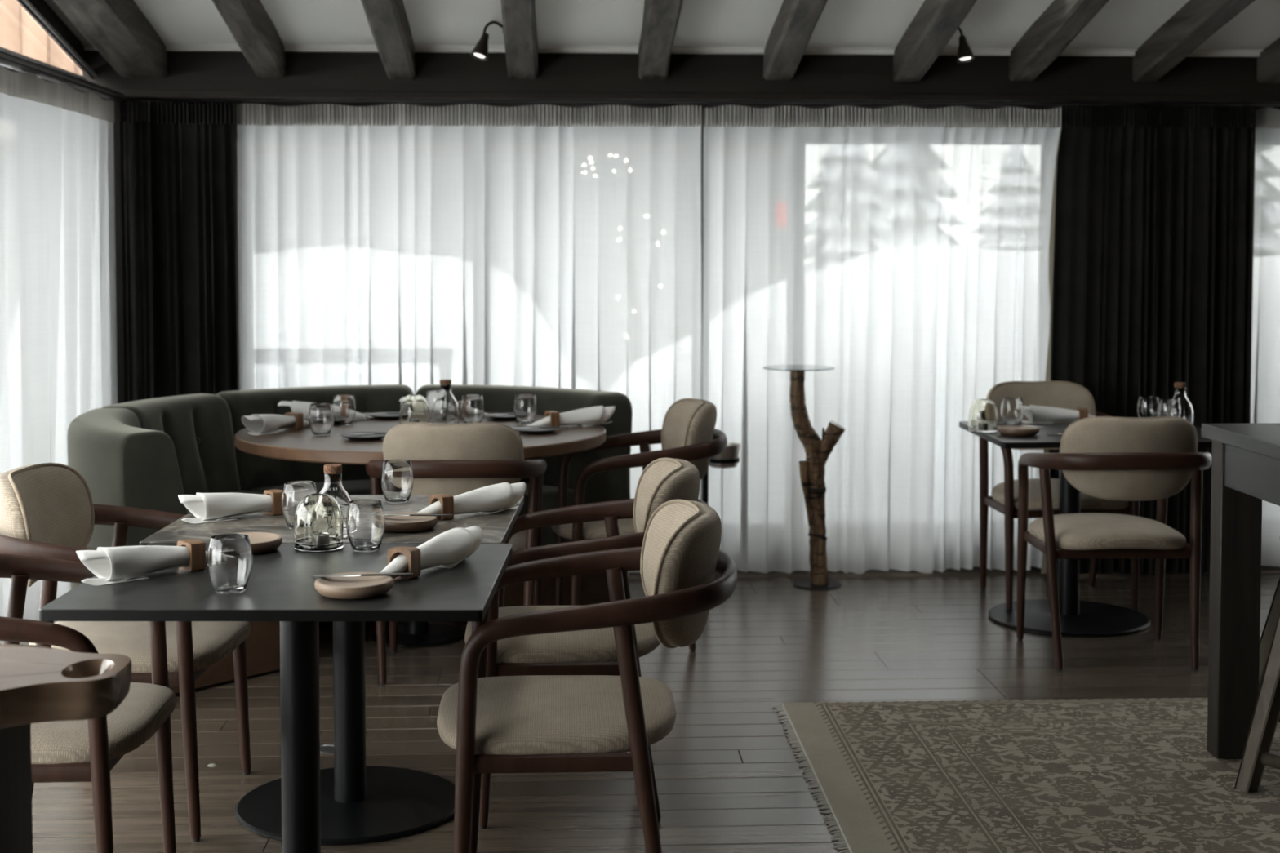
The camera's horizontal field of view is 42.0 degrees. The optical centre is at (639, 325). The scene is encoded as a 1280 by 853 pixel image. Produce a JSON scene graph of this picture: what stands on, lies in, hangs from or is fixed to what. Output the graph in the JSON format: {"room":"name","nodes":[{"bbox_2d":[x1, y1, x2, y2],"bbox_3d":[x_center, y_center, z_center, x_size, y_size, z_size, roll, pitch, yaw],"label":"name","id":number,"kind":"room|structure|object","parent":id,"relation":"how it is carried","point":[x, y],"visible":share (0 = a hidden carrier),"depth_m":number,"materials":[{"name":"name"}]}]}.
{"room":"restaurant dining room","nodes":[
{"label":"restaurant dining room","id":0,"kind":"room"},
{"bbox_2d":[0,65,82,92],"bbox_3d":[-2.151,0.321,2.067,0.200,2.105,10.700,0,3,-3],"label":"wall","id":1,"kind":"structure","parent":0,"point":[6,68],"depth_m":5.97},
{"bbox_2d":[31,568,1279,852],"bbox_3d":[1.348,1.366,2.234,9.699,0.100,10.800,0,3,-3],"label":"floor","id":2,"kind":"structure","parent":0,"point":[729,779],"depth_m":5.22,"materials":[{"name":"black wood"}]},
{"bbox_2d":[0,644,132,852],"bbox_3d":[-1.192,0.926,2.770,0.672,0.728,0.405,0,3,-3],"label":"side table","id":3,"kind":"object","parent":2,"relation":"on","point":[38,684],"visible":1,"depth_m":2.73,"materials":[{"name":"brown wood"}]},
{"bbox_2d":[0,553,176,852],"bbox_3d":[-1.322,0.825,3.513,0.639,0.860,0.594,0,3,-3],"label":"armchair","id":4,"kind":"object","parent":2,"relation":"on","point":[82,750],"visible":0.55,"depth_m":3.36,"materials":[{"name":"brown wood"}]},
{"bbox_2d":[0,462,251,842],"bbox_3d":[-1.328,0.792,4.221,0.639,0.860,0.594,0,3,0],"label":"armchair","id":5,"kind":"object","parent":2,"relation":"on","point":[48,510],"visible":0.59,"depth_m":4.15,"materials":[{"name":"brown wood"}]},
{"bbox_2d":[207,763,217,767],"bbox_3d":[-1.171,1.204,4.563,0.026,0.003,0.026,0,3,-3],"label":"pad","id":6,"kind":"object","parent":2,"relation":"on","point":[212,765],"visible":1,"depth_m":4.56,"materials":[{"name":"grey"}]},
{"bbox_2d":[39,543,512,852],"bbox_3d":[-0.711,0.886,3.490,0.835,0.739,0.700,0,3,0],"label":"dining table","id":7,"kind":"object","parent":2,"relation":"on","point":[281,588],"visible":0.85,"depth_m":3.40,"materials":[{"name":"black wood"}]},
{"bbox_2d":[75,545,208,586],"bbox_3d":[-1.002,0.481,3.463,0.363,0.072,0.084,-3,4,-45],"label":"napkin","id":8,"kind":"object","parent":7,"relation":"on","point":[111,565],"visible":0.81,"depth_m":3.40,"materials":[{"name":"white fabric"}]},
{"bbox_2d":[177,538,205,571],"bbox_3d":[-0.947,0.485,3.515,0.033,0.060,0.060,-3,4,-45],"label":"napkin ring","id":9,"kind":"object","parent":7,"relation":"on","point":[197,548],"visible":0.84,"depth_m":3.50,"materials":[{"name":"brown wood"}]},
{"bbox_2d":[207,533,253,594],"bbox_3d":[-0.808,0.471,3.286,0.088,0.109,0.088,0,3,-3],"label":"tumbler","id":10,"kind":"object","parent":7,"relation":"on","point":[229,556],"visible":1,"depth_m":3.25,"materials":[{"name":"clear glass"}]},
{"bbox_2d":[231,532,282,554],"bbox_3d":[-0.879,0.490,3.734,0.154,0.029,0.154,0,3,-3],"label":"plate","id":11,"kind":"object","parent":7,"relation":"on","point":[260,542],"visible":0.41,"depth_m":3.72,"materials":[{"name":"brown wood"}]},
{"bbox_2d":[293,493,343,552],"bbox_3d":[-0.725,0.443,3.760,0.110,0.122,0.110,0,3,-3],"label":"tealight holder","id":12,"kind":"object","parent":7,"relation":"on","point":[318,517],"visible":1,"depth_m":3.72,"materials":[{"name":"clear glass"}]},
{"bbox_2d":[314,572,393,599],"bbox_3d":[-0.560,0.512,3.267,0.154,0.029,0.154,0,3,-3],"label":"plate","id":13,"kind":"object","parent":7,"relation":"on","point":[339,587],"visible":0.94,"depth_m":3.23,"materials":[{"name":"beige ceramic"}]},
{"bbox_2d":[311,573,413,577],"bbox_3d":[-0.548,0.493,3.290,0.199,0.004,0.019,0,3,-5],"label":"butter knife","id":14,"kind":"object","parent":13,"relation":"on","point":[385,574],"visible":1,"depth_m":3.29,"materials":[{"name":"silver metal"}]},
{"bbox_2d":[346,499,385,551],"bbox_3d":[-0.615,0.450,3.735,0.088,0.109,0.088,2,3,30],"label":"tumbler","id":15,"kind":"object","parent":7,"relation":"on","point":[365,518],"visible":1,"depth_m":3.70,"materials":[{"name":"clear glass"}]},
{"bbox_2d":[387,546,420,579],"bbox_3d":[-0.486,0.489,3.432,0.060,0.060,0.033,2,3,29],"label":"napkin ring","id":16,"kind":"object","parent":7,"relation":"on","point":[412,554],"visible":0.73,"depth_m":3.42,"materials":[{"name":"brown wood"}]},
{"bbox_2d":[379,525,483,578],"bbox_3d":[-0.447,0.480,3.498,0.084,0.072,0.363,2,3,29],"label":"napkin","id":17,"kind":"object","parent":7,"relation":"on","point":[448,548],"visible":0.83,"depth_m":3.52,"materials":[{"name":"white fabric"}]},
{"bbox_2d":[320,744,333,752],"bbox_3d":[-0.888,1.197,4.714,0.076,0.003,0.076,0,3,-3],"label":"socket","id":18,"kind":"object","parent":2,"relation":"on","point":[323,748],"visible":0.47,"depth_m":4.72,"materials":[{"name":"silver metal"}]},
{"bbox_2d":[139,494,524,844],"bbox_3d":[-0.736,0.852,4.219,0.835,0.739,0.735,0,3,0],"label":"dining table","id":19,"kind":"object","parent":2,"relation":"on","point":[360,803],"visible":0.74,"depth_m":4.18,"materials":[{"name":"black metal"}]},
{"bbox_2d":[177,493,272,524],"bbox_3d":[-0.992,0.447,4.197,0.363,0.072,0.084,-2,3,-37],"label":"napkin","id":20,"kind":"object","parent":19,"relation":"on","point":[206,507],"visible":0.8,"depth_m":4.14,"materials":[{"name":"white fabric"}]},
{"bbox_2d":[263,488,283,515],"bbox_3d":[-0.929,0.451,4.241,0.033,0.060,0.060,-2,3,-37],"label":"napkin ring","id":21,"kind":"object","parent":19,"relation":"on","point":[276,495],"visible":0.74,"depth_m":4.22,"materials":[{"name":"brown wood"}]},
{"bbox_2d":[281,480,317,528],"bbox_3d":[-0.823,0.436,4.035,0.088,0.109,0.088,-1,3,-27],"label":"tumbler","id":22,"kind":"object","parent":19,"relation":"on","point":[294,491],"visible":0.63,"depth_m":4.00,"materials":[{"name":"clear glass"}]},
{"bbox_2d":[318,463,351,537],"bbox_3d":[-0.723,0.412,3.929,0.102,0.166,0.102,0,3,-3],"label":"carafe","id":23,"kind":"object","parent":19,"relation":"on","point":[333,486],"visible":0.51,"depth_m":3.91,"materials":[{"name":"clear glass"}]},
{"bbox_2d":[380,459,413,503],"bbox_3d":[-0.646,0.417,4.439,0.088,0.109,0.088,0,3,5],"label":"tumbler","id":24,"kind":"object","parent":19,"relation":"on","point":[397,479],"visible":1,"depth_m":4.41,"materials":[{"name":"clear glass"}]},
{"bbox_2d":[384,512,438,533],"bbox_3d":[-0.564,0.476,4.014,0.154,0.029,0.154,0,3,-3],"label":"plate","id":25,"kind":"object","parent":19,"relation":"on","point":[397,524],"visible":0.76,"depth_m":3.96,"materials":[{"name":"brown wood"}]},
{"bbox_2d":[384,514,452,515],"bbox_3d":[-0.553,0.459,4.024,0.199,0.004,0.019,0,3,0],"label":"butter knife","id":26,"kind":"object","parent":25,"relation":"on","point":[384,514],"visible":0.78,"depth_m":4.02,"materials":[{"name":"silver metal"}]},
{"bbox_2d":[429,493,453,520],"bbox_3d":[-0.496,0.454,4.167,0.033,0.060,0.060,-2,4,-41],"label":"napkin ring","id":27,"kind":"object","parent":19,"relation":"on","point":[446,501],"visible":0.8,"depth_m":4.15,"materials":[{"name":"brown wood"}]},
{"bbox_2d":[417,481,525,516],"bbox_3d":[-0.437,0.446,4.215,0.363,0.072,0.084,-2,4,-41],"label":"napkin","id":28,"kind":"object","parent":19,"relation":"on","point":[492,499],"visible":0.81,"depth_m":4.22,"materials":[{"name":"white fabric"}]},
{"bbox_2d":[66,384,632,693],"bbox_3d":[-1.211,0.695,6.250,2.159,0.838,1.205,-3,4,-43],"label":"curved sofa","id":29,"kind":"object","parent":2,"relation":"on","point":[145,454],"visible":0.24,"depth_m":6.31,"materials":[{"name":"green fabric"}]},
{"bbox_2d":[517,483,573,545],"bbox_3d":[-0.621,0.733,6.455,0.765,0.228,0.453,1,3,25],"label":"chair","id":30,"kind":"object","parent":29,"relation":"on","point":[549,491],"depth_m":6.32,"materials":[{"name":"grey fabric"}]},
{"bbox_2d":[235,412,605,647],"bbox_3d":[-0.783,0.756,6.032,1.320,0.759,1.320,0,3,-3],"label":"round table","id":31,"kind":"object","parent":2,"relation":"on","point":[298,445],"visible":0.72,"depth_m":5.73,"materials":[{"name":"brown wood"}]},
{"bbox_2d":[241,413,310,435],"bbox_3d":[-1.291,0.343,5.964,0.084,0.072,0.363,2,3,29],"label":"napkin","id":32,"kind":"object","parent":31,"relation":"on","point":[264,424],"visible":0.97,"depth_m":5.89,"materials":[{"name":"white fabric"}]},
{"bbox_2d":[284,412,303,430],"bbox_3d":[-1.252,0.346,6.030,0.060,0.060,0.033,2,3,29],"label":"napkin ring","id":33,"kind":"object","parent":31,"relation":"on","point":[299,416],"visible":0.8,"depth_m":6.01,"materials":[{"name":"brown wood"}]},
{"bbox_2d":[308,402,333,435],"bbox_3d":[-1.119,0.330,5.850,0.088,0.109,0.088,2,3,30],"label":"tumbler","id":34,"kind":"object","parent":31,"relation":"on","point":[321,415],"visible":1,"depth_m":5.82,"materials":[{"name":"clear glass"}]},
{"bbox_2d":[277,400,372,419],"bbox_3d":[-1.196,0.325,6.355,0.363,0.072,0.084,0,3,5],"label":"napkin","id":35,"kind":"object","parent":31,"relation":"on","point":[295,406],"visible":0.38,"depth_m":6.33,"materials":[{"name":"white fabric"}]},
{"bbox_2d":[332,394,355,425],"bbox_3d":[-1.097,0.315,6.176,0.088,0.109,0.088,-1,3,-27],"label":"tumbler","id":36,"kind":"object","parent":31,"relation":"on","point":[344,406],"visible":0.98,"depth_m":6.14,"materials":[{"name":"clear glass"}]},
{"bbox_2d":[341,431,386,440],"bbox_3d":[-0.942,0.382,5.721,0.167,0.016,0.167,0,3,-3],"label":"plate","id":37,"kind":"object","parent":31,"relation":"on","point":[353,437],"visible":0.92,"depth_m":5.74,"materials":[{"name":"black ceramic"}]},
{"bbox_2d":[347,432,386,434],"bbox_3d":[-0.910,0.372,5.722,0.199,0.004,0.019,-1,3,-11],"label":"butter knife","id":38,"kind":"object","parent":37,"relation":"on","point":[375,433],"visible":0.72,"depth_m":5.71,"materials":[{"name":"silver metal"}]},
{"bbox_2d":[368,412,399,419],"bbox_3d":[-0.963,0.350,6.415,0.167,0.016,0.167,0,3,-3],"label":"plate","id":39,"kind":"object","parent":31,"relation":"on","point":[384,416],"visible":0.71,"depth_m":6.41,"materials":[{"name":"black ceramic"}]},
{"bbox_2d":[364,413,399,413],"bbox_3d":[-0.968,0.339,6.413,0.199,0.004,0.019,0,3,5],"label":"butter knife","id":40,"kind":"object","parent":39,"relation":"on","point":[364,413],"visible":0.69,"depth_m":6.41,"materials":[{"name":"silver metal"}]},
{"bbox_2d":[399,394,429,424],"bbox_3d":[-0.821,0.314,6.059,0.110,0.122,0.110,0,3,-3],"label":"tealight holder","id":41,"kind":"object","parent":31,"relation":"on","point":[413,408],"visible":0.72,"depth_m":6.02,"materials":[{"name":"clear glass"}]},
{"bbox_2d":[426,390,439,420],"bbox_3d":[-0.773,0.306,6.352,0.088,0.109,0.088,0,3,5],"label":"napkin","id":42,"kind":"object","parent":31,"relation":"on","point":[432,396],"visible":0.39,"depth_m":6.32,"materials":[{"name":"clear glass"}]},
{"bbox_2d":[399,396,487,417],"bbox_3d":[-0.759,0.318,6.499,0.363,0.072,0.084,1,3,15],"label":"napkin","id":43,"kind":"object","parent":31,"relation":"on","point":[402,398],"visible":0.04,"depth_m":6.51,"materials":[{"name":"white fabric"}]},
{"bbox_2d":[431,379,459,423],"bbox_3d":[-0.722,0.286,6.193,0.102,0.166,0.102,0,3,-3],"label":"carafe","id":44,"kind":"object","parent":31,"relation":"on","point":[445,410],"visible":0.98,"depth_m":6.16,"materials":[{"name":"clear glass"}]},
{"bbox_2d":[457,400,462,417],"bbox_3d":[-0.685,0.325,6.477,0.033,0.060,0.060,1,3,15],"label":"napkin ring","id":45,"kind":"object","parent":31,"relation":"on","point":[459,402],"visible":0.18,"depth_m":6.45,"materials":[{"name":"brown wood"}]},
{"bbox_2d":[460,394,484,423],"bbox_3d":[-0.622,0.314,6.189,0.088,0.109,0.088,2,3,38],"label":"tumbler","id":46,"kind":"object","parent":31,"relation":"on","point":[472,408],"visible":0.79,"depth_m":6.16,"materials":[{"name":"clear glass"}]},
{"bbox_2d":[485,412,515,420],"bbox_3d":[-0.506,0.351,6.387,0.167,0.016,0.167,0,3,-3],"label":"plate","id":47,"kind":"object","parent":31,"relation":"on","point":[504,417],"visible":0.62,"depth_m":6.39,"materials":[{"name":"black ceramic"}]},
{"bbox_2d":[489,413,514,414],"bbox_3d":[-0.501,0.341,6.387,0.199,0.004,0.019,-1,3,-13],"label":"butter knife","id":48,"kind":"object","parent":47,"relation":"on","point":[513,413],"visible":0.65,"depth_m":6.38,"materials":[{"name":"silver metal"}]},
{"bbox_2d":[513,393,537,424],"bbox_3d":[-0.426,0.313,6.208,0.088,0.109,0.088,-1,3,-19],"label":"tumbler","id":49,"kind":"object","parent":31,"relation":"on","point":[525,407],"visible":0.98,"depth_m":6.17,"materials":[{"name":"clear glass"}]},
{"bbox_2d":[513,426,559,434],"bbox_3d":[-0.368,0.373,5.913,0.167,0.016,0.167,0,3,-3],"label":"plate","id":50,"kind":"object","parent":31,"relation":"on","point":[530,430],"visible":0.96,"depth_m":5.92,"materials":[{"name":"black ceramic"}]},
{"bbox_2d":[512,426,568,428],"bbox_3d":[-0.353,0.363,5.914,0.199,0.004,0.019,0,3,-8],"label":"butter knife","id":51,"kind":"object","parent":50,"relation":"on","point":[558,426],"visible":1,"depth_m":5.91,"materials":[{"name":"silver metal"}]},
{"bbox_2d":[544,410,559,426],"bbox_3d":[-0.321,0.344,6.074,0.033,0.060,0.060,-1,3,-27],"label":"napkin ring","id":52,"kind":"object","parent":31,"relation":"on","point":[554,415],"visible":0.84,"depth_m":6.05,"materials":[{"name":"brown wood"}]},
{"bbox_2d":[525,405,615,426],"bbox_3d":[-0.252,0.337,6.107,0.363,0.072,0.084,-1,3,-27],"label":"napkin","id":53,"kind":"object","parent":31,"relation":"on","point":[599,415],"visible":0.96,"depth_m":6.10,"materials":[{"name":"white fabric"}]},
{"bbox_2d":[364,422,546,685],"bbox_3d":[-0.607,0.729,5.549,0.594,0.860,0.639,0,3,-1],"label":"armchair","id":54,"kind":"object","parent":2,"relation":"on","point":[448,459],"visible":0.51,"depth_m":5.28,"materials":[{"name":"beige fabric"}]},
{"bbox_2d":[464,457,707,829],"bbox_3d":[-0.131,0.787,4.320,0.639,0.860,0.594,0,3,-3],"label":"armchair","id":55,"kind":"object","parent":2,"relation":"on","point":[589,651],"visible":0.41,"depth_m":4.10,"materials":[{"name":"brown wood"}]},
{"bbox_2d":[436,498,737,852],"bbox_3d":[-0.112,0.822,3.586,0.639,0.860,0.594,0,3,-3],"label":"armchair","id":56,"kind":"object","parent":2,"relation":"on","point":[562,723],"visible":0.98,"depth_m":3.38,"materials":[{"name":"beige fabric"}]},
{"bbox_2d":[550,398,727,651],"bbox_3d":[-0.009,0.706,6.042,0.639,0.860,0.594,0,3,-9],"label":"armchair","id":57,"kind":"object","parent":2,"relation":"on","point":[688,433],"visible":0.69,"depth_m":5.86,"materials":[{"name":"brown wood"}]},
{"bbox_2d":[702,442,741,505],"bbox_3d":[0.296,0.790,6.686,0.218,0.629,0.150,0,3,-3],"label":"stand","id":58,"kind":"object","parent":2,"relation":"on","point":[729,458],"visible":0.52,"depth_m":6.63,"materials":[{"name":"black metal"}]},
{"bbox_2d":[762,364,844,590],"bbox_3d":[0.668,0.633,6.973,0.309,0.917,0.309,2,4,42],"label":"stand","id":59,"kind":"object","parent":2,"relation":"on","point":[812,470],"visible":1,"depth_m":6.95,"materials":[{"name":"brown wood"}]},
{"bbox_2d":[772,697,1279,852],"bbox_3d":[2.095,1.250,3.534,3.235,0.008,3.400,0,3,-2],"label":"oriental rug","id":60,"kind":"object","parent":2,"relation":"on","point":[1095,775],"visible":1,"depth_m":4.44,"materials":[{"name":"grey carpet"}]},
{"bbox_2d":[1201,422,1279,759],"bbox_3d":[2.030,0.793,3.402,0.799,0.916,2.600,0,3,-3],"label":"table","id":61,"kind":"object","parent":60,"relation":"on","point":[1246,457],"visible":0.91,"depth_m":4.57,"materials":[{"name":"black wood"}]},
{"bbox_2d":[1234,576,1279,793],"bbox_3d":[1.891,0.882,4.479,0.556,0.644,0.564,1,3,18],"label":"bar stool","id":62,"kind":"object","parent":60,"relation":"on","point":[1256,755],"visible":0.78,"depth_m":4.34,"materials":[{"name":"brown wood"}]},
{"bbox_2d":[979,381,1139,610],"bbox_3d":[1.664,0.673,6.741,0.594,0.860,0.639,0,3,-5],"label":"armchair","id":63,"kind":"object","parent":2,"relation":"on","point":[1060,394],"visible":0.38,"depth_m":6.77,"materials":[{"name":"brown wood"}]},
{"bbox_2d":[959,421,1212,636],"bbox_3d":[1.716,0.760,6.317,0.870,0.724,0.715,0,3,-2],"label":"bistro table","id":64,"kind":"object","parent":2,"relation":"on","point":[1077,618],"visible":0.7,"depth_m":6.31,"materials":[{"name":"black metal"}]},
{"bbox_2d":[968,399,998,432],"bbox_3d":[1.292,0.339,6.272,0.110,0.122,0.110,0,3,-3],"label":"tealight holder","id":65,"kind":"object","parent":64,"relation":"on","point":[983,413],"visible":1,"depth_m":6.23,"materials":[{"name":"clear glass"}]},
{"bbox_2d":[1000,396,1023,425],"bbox_3d":[1.443,0.337,6.460,0.088,0.109,0.088,2,3,30],"label":"tumbler","id":66,"kind":"object","parent":64,"relation":"on","point":[1011,408],"visible":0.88,"depth_m":6.43,"materials":[{"name":"clear glass"}]},
{"bbox_2d":[996,424,1039,436],"bbox_3d":[1.397,0.390,6.159,0.154,0.029,0.154,0,3,-3],"label":"plate","id":67,"kind":"object","parent":64,"relation":"on","point":[1019,431],"visible":1,"depth_m":6.11,"materials":[{"name":"beige ceramic"}]},
{"bbox_2d":[995,423,1042,426],"bbox_3d":[1.413,0.372,6.171,0.199,0.004,0.019,1,3,27],"label":"butter knife","id":68,"kind":"object","parent":67,"relation":"on","point":[995,424],"visible":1,"depth_m":6.18,"materials":[{"name":"silver metal"}]},
{"bbox_2d":[1021,404,1094,423],"bbox_3d":[1.663,0.350,6.559,0.363,0.072,0.084,0,3,5],"label":"napkin","id":69,"kind":"object","parent":64,"relation":"on","point":[1035,414],"visible":0.86,"depth_m":6.54,"materials":[{"name":"white fabric"}]},
{"bbox_2d":[1076,408,1088,419],"bbox_3d":[1.739,0.357,6.550,0.033,0.060,0.060,0,3,5],"label":"napkin ring","id":70,"kind":"object","parent":64,"relation":"on","point":[1083,412],"visible":0.65,"depth_m":6.52,"materials":[{"name":"brown wood"}]},
{"bbox_2d":[1136,395,1159,417],"bbox_3d":[1.990,0.333,6.526,0.088,0.109,0.088,-1,3,-27],"label":"tumbler","id":71,"kind":"object","parent":64,"relation":"on","point":[1147,406],"visible":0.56,"depth_m":6.49,"materials":[{"name":"clear glass"}]},
{"bbox_2d":[1156,399,1181,417],"bbox_3d":[2.027,0.340,6.388,0.088,0.109,0.088,0,3,5],"label":"tumbler","id":72,"kind":"object","parent":64,"relation":"on","point":[1166,407],"visible":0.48,"depth_m":6.35,"materials":[{"name":"clear glass"}]},
{"bbox_2d":[1171,382,1193,423],"bbox_3d":[2.102,0.307,6.490,0.102,0.166,0.102,0,3,-3],"label":"carafe","id":73,"kind":"object","parent":64,"relation":"on","point":[1186,407],"visible":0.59,"depth_m":6.46,"materials":[{"name":"clear glass"}]},
{"bbox_2d":[1016,416,1211,671],"bbox_3d":[1.632,0.720,5.741,0.594,0.860,0.639,0,3,-2],"label":"armchair","id":74,"kind":"object","parent":2,"relation":"on","point":[1112,458],"visible":1,"depth_m":5.58,"materials":[{"name":"beige fabric"}]},
{"bbox_2d":[44,0,1279,83],"bbox_3d":[2.027,-1.939,2.010,8.150,2.321,10.400,0,3,-3],"label":"ceiling","id":75,"kind":"structure","parent":0,"point":[135,37],"depth_m":6.54,"materials":[{"name":"white paint"}]},
{"bbox_2d":[470,21,503,60],"bbox_3d":[-0.589,-1.113,6.508,0.148,0.155,0.071,-1,3,-16],"label":"spot lamp","id":76,"kind":"object","parent":75,"relation":"attached to","point":[480,51],"visible":0.91,"depth_m":6.50,"materials":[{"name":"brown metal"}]},
{"bbox_2d":[956,26,974,62],"bbox_3d":[1.253,-1.118,6.596,0.143,0.153,0.070,1,3,12],"label":"spot lamp","id":77,"kind":"object","parent":75,"relation":"attached to","point":[965,54],"visible":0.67,"depth_m":6.59,"materials":[{"name":"brown metal"}]},
{"bbox_2d":[102,97,1279,574],"bbox_3d":[1.771,0.065,7.432,8.150,2.110,0.345,0,3,-3],"label":"wall","id":78,"kind":"structure","parent":0,"point":[117,155],"depth_m":7.09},
{"bbox_2d":[81,50,1279,102],"bbox_3d":[1.777,-1.053,7.261,8.150,0.200,0.542,0,3,-3],"label":"beam","id":79,"kind":"structure","parent":78,"relation":"attached to","point":[190,73],"depth_m":6.93,"materials":[{"name":"black wood"}]},
{"bbox_2d":[0,50,127,101],"bbox_3d":[-1.899,-0.707,2.090,0.070,0.030,9.420,0,3,-3],"label":"track","id":80,"kind":"object","parent":79,"relation":"attached to","point":[6,60],"visible":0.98,"depth_m":5.89,"materials":[{"name":"black metal"}]},
{"bbox_2d":[0,66,117,644],"bbox_3d":[-2.100,0.144,5.624,0.086,1.998,2.310,0,3,-3],"label":"sheer curtain","id":81,"kind":"object","parent":80,"relation":"hanging from","point":[58,322],"visible":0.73,"depth_m":5.90,"materials":[{"name":"white fabric"}]},
{"bbox_2d":[120,100,154,402],"bbox_3d":[-2.061,0.086,6.850,0.118,2.013,0.050,-1,3,-13],"label":"velvet curtain","id":82,"kind":"object","parent":80,"relation":"hanging from","point":[135,117],"visible":0.68,"depth_m":6.83,"materials":[{"name":"black fabric"}]},
{"bbox_2d":[134,97,1279,106],"bbox_3d":[1.860,-0.952,7.101,7.900,0.022,0.080,0,3,-3],"label":"track","id":83,"kind":"object","parent":79,"relation":"attached to","point":[215,100],"visible":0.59,"depth_m":7.00,"materials":[{"name":"black metal"}]},
{"bbox_2d":[150,101,239,398],"bbox_3d":[-1.848,0.080,6.952,0.348,2.010,0.090,0,3,-3],"label":"velvet curtain","id":84,"kind":"object","parent":83,"relation":"hanging from","point":[193,146],"visible":0.7,"depth_m":6.92,"materials":[{"name":"black fabric"}]},
{"bbox_2d":[236,102,703,575],"bbox_3d":[-0.705,0.072,7.068,1.963,2.006,0.080,0,3,-3],"label":"sheer curtain","id":85,"kind":"object","parent":83,"relation":"hanging from","point":[414,246],"visible":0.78,"depth_m":7.04,"materials":[{"name":"white fabric"}]},
{"bbox_2d":[701,105,1061,573],"bbox_3d":[1.029,0.068,7.153,1.539,2.006,0.077,0,3,-3],"label":"sheer curtain","id":86,"kind":"object","parent":83,"relation":"hanging from","point":[902,251],"visible":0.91,"depth_m":7.14,"materials":[{"name":"white fabric"}]},
{"bbox_2d":[1040,105,1157,575],"bbox_3d":[1.958,0.073,7.127,0.483,2.013,0.068,0,3,-3],"label":"velvet curtain","id":87,"kind":"object","parent":83,"relation":"hanging from","point":[1102,243],"visible":0.73,"depth_m":7.10,"materials":[{"name":"black fabric"}]},
{"bbox_2d":[1151,105,1256,574],"bbox_3d":[2.407,0.072,7.152,0.417,2.013,0.076,0,3,-3],"label":"velvet curtain","id":88,"kind":"object","parent":83,"relation":"hanging from","point":[1205,281],"visible":0.79,"depth_m":7.13,"materials":[{"name":"black fabric"}]},
{"bbox_2d":[1250,106,1279,566],"bbox_3d":[3.004,0.064,7.240,0.805,2.006,0.061,0,3,-3],"label":"sheer curtain","id":89,"kind":"object","parent":83,"relation":"hanging from","point":[1265,340],"visible":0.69,"depth_m":7.21,"materials":[{"name":"white fabric"}]},
{"bbox_2d":[701,138,703,356],"bbox_3d":[0.470,0.052,7.266,0.416,1.721,0.070,0,3,-3],"label":"window","id":90,"kind":"structure","parent":78,"relation":"in","point":[702,140],"depth_m":7.20,"materials":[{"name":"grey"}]},
{"bbox_3d":[-2.012,-1.772,0.326,0.120,2.250,7.410,0,3,-3],"label":"wall","id":91,"kind":"structure","parent":0,"visible":0},
{"bbox_2d":[0,0,98,80],"bbox_3d":[-2.171,-1.210,5.431,0.074,0.621,2.768,0,3,-3],"label":"window","id":92,"kind":"structure","parent":91,"relation":"in","point":[26,4],"depth_m":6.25,"materials":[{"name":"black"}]},
{"bbox_2d":[16,0,86,71],"bbox_3d":[-2.039,-1.863,1.969,0.016,2.330,10.700,0,3,-3],"label":"trim","id":93,"kind":"structure","parent":91,"relation":"attached to","point":[42,6],"depth_m":6.45,"materials":[{"name":"black wood"}]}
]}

